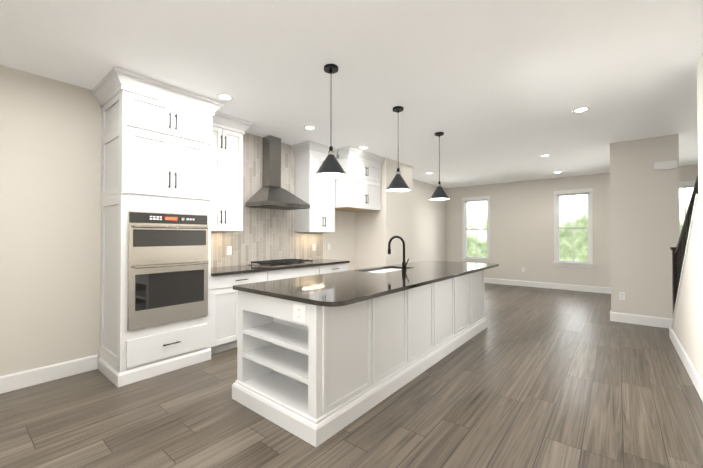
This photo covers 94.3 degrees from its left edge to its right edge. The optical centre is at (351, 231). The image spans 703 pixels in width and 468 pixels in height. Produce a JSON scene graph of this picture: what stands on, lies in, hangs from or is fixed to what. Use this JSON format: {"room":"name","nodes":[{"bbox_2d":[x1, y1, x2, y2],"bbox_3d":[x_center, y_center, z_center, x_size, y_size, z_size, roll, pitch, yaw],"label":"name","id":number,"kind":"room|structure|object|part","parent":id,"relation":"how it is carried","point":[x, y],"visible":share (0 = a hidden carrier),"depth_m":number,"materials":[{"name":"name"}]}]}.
{"room":"kitchen","nodes":[
{"label":"kitchen","id":0,"kind":"room"},
{"bbox_2d":[0,65,446,375],"bbox_3d":[-0.710,0.005,5.581,0.150,2.750,11.450,-1,-1,39],"label":"wall","id":1,"kind":"structure","parent":0,"point":[50,188],"depth_m":2.99,"materials":[{"name":"paint"}]},
{"bbox_2d":[0,355,96,393],"bbox_3d":[-3.340,1.271,2.207,0.016,0.140,2.620,-1,-1,39],"label":"baseboard","id":2,"kind":"structure","parent":1,"relation":"attached to","point":[22,379],"depth_m":2.93,"materials":[{"name":"white wood"}]},
{"bbox_2d":[227,246,231,254],"bbox_3d":[-1.623,0.245,4.329,0.008,0.115,0.070,-1,-1,39],"label":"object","id":3,"kind":"structure","parent":1,"relation":"attached to","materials":[{"name":"white plastic"}]},
{"bbox_2d":[216,115,243,230],"bbox_3d":[-1.677,-0.700,4.011,0.340,1.373,0.558,-1,-1,39],"label":"upper cabinet","id":4,"kind":"object","parent":1,"relation":"attached to","point":[229,131],"depth_m":3.98,"materials":[{"name":"white wood"}]},
{"bbox_2d":[211,133,322,266],"bbox_3d":[-1.245,-0.454,4.809,0.002,1.850,2.350,-1,-1,39],"label":"tile backsplash","id":5,"kind":"structure","parent":1,"relation":"attached to","point":[267,234],"depth_m":4.72,"materials":[{"name":"beige tile"}]},
{"bbox_2d":[246,179,311,206],"bbox_3d":[-1.040,-0.531,4.663,0.499,0.259,0.760,-1,-1,39],"label":"range hood","id":6,"kind":"object","parent":1,"relation":"attached to","point":[271,193],"depth_m":4.62,"materials":[{"name":"grey metal"}]},
{"bbox_2d":[292,143,335,232],"bbox_3d":[-0.591,-0.684,5.343,0.340,1.373,0.580,-1,-1,39],"label":"upper cabinet","id":7,"kind":"object","parent":1,"relation":"attached to","point":[318,218],"depth_m":5.16,"materials":[{"name":"white wood"}]},
{"bbox_2d":[336,147,379,210],"bbox_3d":[0.007,-0.883,5.858,0.620,0.963,0.930,-1,-1,39],"label":"upper cabinet","id":8,"kind":"object","parent":1,"relation":"attached to","point":[360,190],"depth_m":5.52,"materials":[{"name":"white wood"}]},
{"bbox_2d":[0,283,702,467],"bbox_3d":[1.565,1.418,3.710,6.720,0.120,12.150,-1,-1,39],"label":"floor","id":9,"kind":"structure","parent":0,"point":[532,377],"depth_m":2.41,"materials":[{"name":"brown wood"}]},
{"bbox_2d":[98,71,215,386],"bbox_3d":[-1.991,-0.020,3.367,0.656,2.748,0.820,-1,-1,39],"label":"tall cabinet","id":10,"kind":"object","parent":9,"relation":"on","point":[171,178],"depth_m":3.11,"materials":[{"name":"white wood"}]},
{"bbox_2d":[216,271,271,352],"bbox_3d":[-1.499,0.921,4.004,0.600,0.881,0.800,-1,-1,39],"label":"base cabinet","id":11,"kind":"object","parent":9,"relation":"on","point":[226,297],"depth_m":3.69,"materials":[{"name":"white wood"}]},
{"bbox_2d":[216,259,349,274],"bbox_3d":[-1.006,0.471,4.579,0.645,0.031,2.308,-1,-1,39],"label":"countertop","id":12,"kind":"structure","parent":11,"relation":"on","point":[243,269],"depth_m":4.28,"materials":[{"name":"black stone"}]},
{"bbox_2d":[240,291,339,327],"bbox_3d":[-0.480,0.541,2.478,0.756,0.155,0.300,-1,-1,39],"label":"base cabinet","id":13,"kind":"object","parent":9,"relation":"on","point":[272,308],"depth_m":2.30,"materials":[{"name":"white wood"}]},
{"bbox_2d":[293,303,305,322],"bbox_3d":[-0.349,0.540,2.171,0.115,0.115,0.008,-1,-1,39],"label":"outlet","id":14,"kind":"object","parent":13,"relation":"attached to","point":[299,311],"visible":1,"depth_m":2.17,"materials":[{"name":"white plastic"}]},
{"bbox_2d":[233,260,498,306],"bbox_3d":[0.577,0.461,3.653,1.105,0.031,3.525,-1,-1,39],"label":"countertop","id":15,"kind":"structure","parent":13,"relation":"on","point":[341,288],"depth_m":2.81,"materials":[{"name":"stone"}]},
{"bbox_2d":[388,236,408,270],"bbox_3d":[0.550,0.244,3.858,0.254,0.404,0.096,-1,-1,39],"label":"island faucet","id":16,"kind":"object","parent":15,"relation":"on","point":[404,264],"visible":1,"depth_m":3.79,"materials":[{"name":"black metal"}]},
{"bbox_2d":[272,267,323,279],"bbox_3d":[-0.995,0.929,4.622,0.600,0.881,1.044,-1,-1,39],"label":"base cabinet","id":17,"kind":"object","parent":9,"relation":"on","point":[292,272],"depth_m":4.45,"materials":[{"name":"white wood"}]},
{"bbox_2d":[268,298,375,423],"bbox_3d":[-0.271,0.906,2.710,0.904,0.880,0.330,-1,-1,39],"label":"base cabinet","id":18,"kind":"object","parent":9,"relation":"on","point":[320,375],"depth_m":2.34,"materials":[{"name":"white wood"}]},
{"bbox_2d":[324,263,347,273],"bbox_3d":[-0.519,0.935,5.207,0.600,0.881,0.712,-1,-1,39],"label":"base cabinet","id":19,"kind":"object","parent":9,"relation":"on","point":[332,267],"depth_m":5.07,"materials":[{"name":"white wood"}]},
{"bbox_2d":[376,289,411,403],"bbox_3d":[-0.001,0.910,3.042,0.904,0.880,0.575,-1,-1,39],"label":"base cabinet","id":20,"kind":"object","parent":9,"relation":"on","point":[394,310],"depth_m":2.77,"materials":[{"name":"white wood"}]},
{"bbox_2d":[373,272,435,379],"bbox_3d":[0.328,0.915,3.446,0.904,0.880,0.633,-1,-1,39],"label":"base cabinet","id":21,"kind":"object","parent":9,"relation":"on","point":[423,297],"depth_m":3.20,"materials":[{"name":"white wood"}]},
{"bbox_2d":[369,268,455,362],"bbox_3d":[0.676,0.920,3.873,0.904,0.880,0.634,-1,-1,39],"label":"base cabinet","id":22,"kind":"object","parent":9,"relation":"on","point":[445,289],"depth_m":3.63,"materials":[{"name":"white wood"}]},
{"bbox_2d":[456,273,471,347],"bbox_3d":[1.024,0.925,4.300,0.904,0.880,0.634,-1,-1,39],"label":"base cabinet","id":23,"kind":"object","parent":9,"relation":"on","point":[464,282],"depth_m":4.05,"materials":[{"name":"white wood"}]},
{"bbox_2d":[472,270,486,335],"bbox_3d":[1.371,0.930,4.726,0.904,0.880,0.630,-1,-1,39],"label":"base cabinet","id":24,"kind":"object","parent":9,"relation":"on","point":[479,322],"depth_m":4.46,"materials":[{"name":"white wood"}]},
{"bbox_2d":[670,175,697,312],"bbox_3d":[3.692,0.148,2.825,1.065,2.400,3.029,-1,-1,39],"label":"stair railing","id":25,"kind":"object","parent":9,"relation":"on","point":[678,252],"depth_m":3.95,"materials":[{"name":"black wood"}]},
{"bbox_2d":[0,0,702,187],"bbox_3d":[1.565,-1.452,3.744,6.720,0.120,12.150,-1,-1,39],"label":"ceiling","id":26,"kind":"structure","parent":0,"point":[496,91],"depth_m":2.77,"materials":[{"name":"paint"}]},
{"bbox_2d":[216,93,233,100],"bbox_3d":[-1.308,-1.393,3.368,0.170,0.005,0.170,-1,-1,39],"label":"recessed light","id":27,"kind":"object","parent":26,"relation":"in","point":[222,96],"visible":1,"depth_m":3.35,"materials":[{"name":"white plastic"}]},
{"bbox_2d":[303,125,315,129],"bbox_3d":[-0.552,-1.382,4.327,0.170,0.005,0.170,-1,-1,39],"label":"recessed light","id":28,"kind":"object","parent":26,"relation":"in","point":[308,127],"visible":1,"depth_m":4.31,"materials":[{"name":"white plastic"}]},
{"bbox_2d":[315,64,346,178],"bbox_3d":[-0.174,-0.940,2.775,0.276,0.924,0.276,-1,-1,39],"label":"pendant light","id":29,"kind":"object","parent":26,"relation":"hanging from","point":[331,167],"visible":1,"depth_m":2.73,"materials":[{"name":"black metal"}]},
{"bbox_2d":[386,106,409,191],"bbox_3d":[0.524,-0.930,3.663,0.276,0.924,0.276,-1,-1,39],"label":"pendant light","id":30,"kind":"object","parent":26,"relation":"hanging from","point":[398,183],"visible":1,"depth_m":3.61,"materials":[{"name":"black metal"}]},
{"bbox_2d":[429,132,449,199],"bbox_3d":[1.229,-0.919,4.560,0.276,0.924,0.276,-1,-1,39],"label":"pendant light","id":31,"kind":"object","parent":26,"relation":"hanging from","point":[439,193],"visible":1,"depth_m":4.53,"materials":[{"name":"black metal"}]},
{"bbox_2d":[572,107,589,112],"bbox_3d":[2.610,-1.389,3.711,0.170,0.005,0.170,-1,-1,39],"label":"recessed light","id":32,"kind":"object","parent":26,"relation":"in","point":[578,110],"visible":1,"depth_m":3.70,"materials":[{"name":"white plastic"}]},
{"bbox_2d":[355,158,412,269],"bbox_3d":[0.672,0.017,6.589,0.720,2.750,1.020,-1,-1,39],"label":"wall","id":33,"kind":"structure","parent":0,"point":[375,231],"depth_m":6.23,"materials":[{"name":"paint"}]},
{"bbox_2d":[446,164,697,287],"bbox_3d":[5.161,0.034,8.085,5.790,2.750,0.150,-1,-1,39],"label":"wall","id":34,"kind":"structure","parent":0,"point":[521,224],"depth_m":8.39,"materials":[{"name":"paint"}]},
{"bbox_2d":[461,196,490,262],"bbox_3d":[3.579,-0.074,9.343,0.820,1.855,0.200,-1,-1,39],"label":"window","id":35,"kind":"structure","parent":34,"relation":"in","point":[464,200],"depth_m":9.37,"materials":[{"name":"white wood"}]},
{"bbox_3d":[3.603,-0.075,9.372,0.636,1.658,0.065,-1,-1,39],"label":"window sash","id":36,"kind":"part","parent":35,"relation":"part of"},
{"bbox_2d":[484,278,610,293],"bbox_3d":[5.050,1.339,8.052,5.640,0.140,0.018,-1,-1,39],"label":"baseboard","id":37,"kind":"structure","parent":34,"relation":"attached to","point":[595,289],"depth_m":8.11,"materials":[{"name":"white wood"}]},
{"bbox_2d":[553,188,593,267],"bbox_3d":[5.362,-0.091,7.890,0.820,1.855,0.200,-1,-1,39],"label":"window","id":38,"kind":"structure","parent":34,"relation":"in","point":[574,191],"depth_m":7.87,"materials":[{"name":"white wood"}]},
{"bbox_3d":[5.386,-0.092,7.919,0.636,1.658,0.065,-1,-1,39],"label":"window sash","id":39,"kind":"part","parent":38,"relation":"part of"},
{"bbox_2d":[679,180,695,227],"bbox_3d":[6.847,-0.105,6.680,0.820,1.855,0.200,-1,-1,39],"label":"window","id":40,"kind":"structure","parent":34,"relation":"in","point":[685,183],"depth_m":6.68,"materials":[{"name":"white wood"}]},
{"bbox_3d":[6.871,-0.106,6.709,0.636,1.658,0.065,-1,-1,39],"label":"window sash","id":41,"kind":"part","parent":40,"relation":"part of","materials":[{"name":"white"}]},
{"bbox_2d":[610,134,679,318],"bbox_3d":[4.346,-0.004,4.860,0.760,2.750,0.120,-1,-1,39],"label":"wall","id":42,"kind":"structure","parent":0,"point":[644,218],"depth_m":4.81,"materials":[{"name":"paint"}]},
{"bbox_2d":[619,292,624,299],"bbox_3d":[4.111,0.973,4.956,0.070,0.115,0.008,-1,-1,39],"label":"outlet","id":43,"kind":"object","parent":42,"relation":"attached to","point":[621,295],"visible":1,"depth_m":4.95,"materials":[{"name":"white plastic"}]},
{"bbox_2d":[610,311,671,327],"bbox_3d":[4.303,1.301,4.793,0.792,0.140,0.018,-1,-1,39],"label":"baseboard","id":44,"kind":"structure","parent":42,"relation":"attached to","point":[614,316],"depth_m":4.81,"materials":[{"name":"white wood"}]},
{"bbox_2d":[654,160,676,169],"bbox_3d":[4.479,-0.951,4.655,0.240,0.110,0.044,-1,-1,39],"label":"box","id":45,"kind":"object","parent":42,"relation":"attached to","point":[672,164],"visible":0.92,"depth_m":4.64,"materials":[{"name":"white plastic"}]},
{"bbox_2d":[673,53,702,379],"bbox_3d":[1.785,-0.045,1.258,0.120,2.750,7.600,-1,-1,39],"label":"wall","id":46,"kind":"structure","parent":0,"point":[688,326],"depth_m":2.84,"materials":[{"name":"paint"}]},
{"bbox_2d":[671,194,697,328],"bbox_3d":[3.574,0.520,3.448,0.144,1.669,1.966,-1,-1,39],"label":"trim","id":47,"kind":"structure","parent":46,"relation":"attached to","point":[689,234],"depth_m":3.22,"materials":[{"name":"white wood"}]},
{"bbox_2d":[668,325,702,401],"bbox_3d":[1.726,1.260,1.278,0.016,0.140,7.580,-1,-1,39],"label":"baseboard","id":48,"kind":"structure","parent":46,"relation":"attached to","point":[691,370],"depth_m":3.12,"materials":[{"name":"white wood"}]},
{"label":"outside","id":49,"kind":"structure","parent":0,"visible":0},
{"bbox_2d":[467,188,693,261],"bbox_3d":[9.633,-3.529,13.416,30.000,18.000,0.001,-1,-1,39],"label":"sky","id":50,"kind":"structure","parent":49,"point":[476,214],"depth_m":13.79,"materials":[{"name":"white"}]}
]}

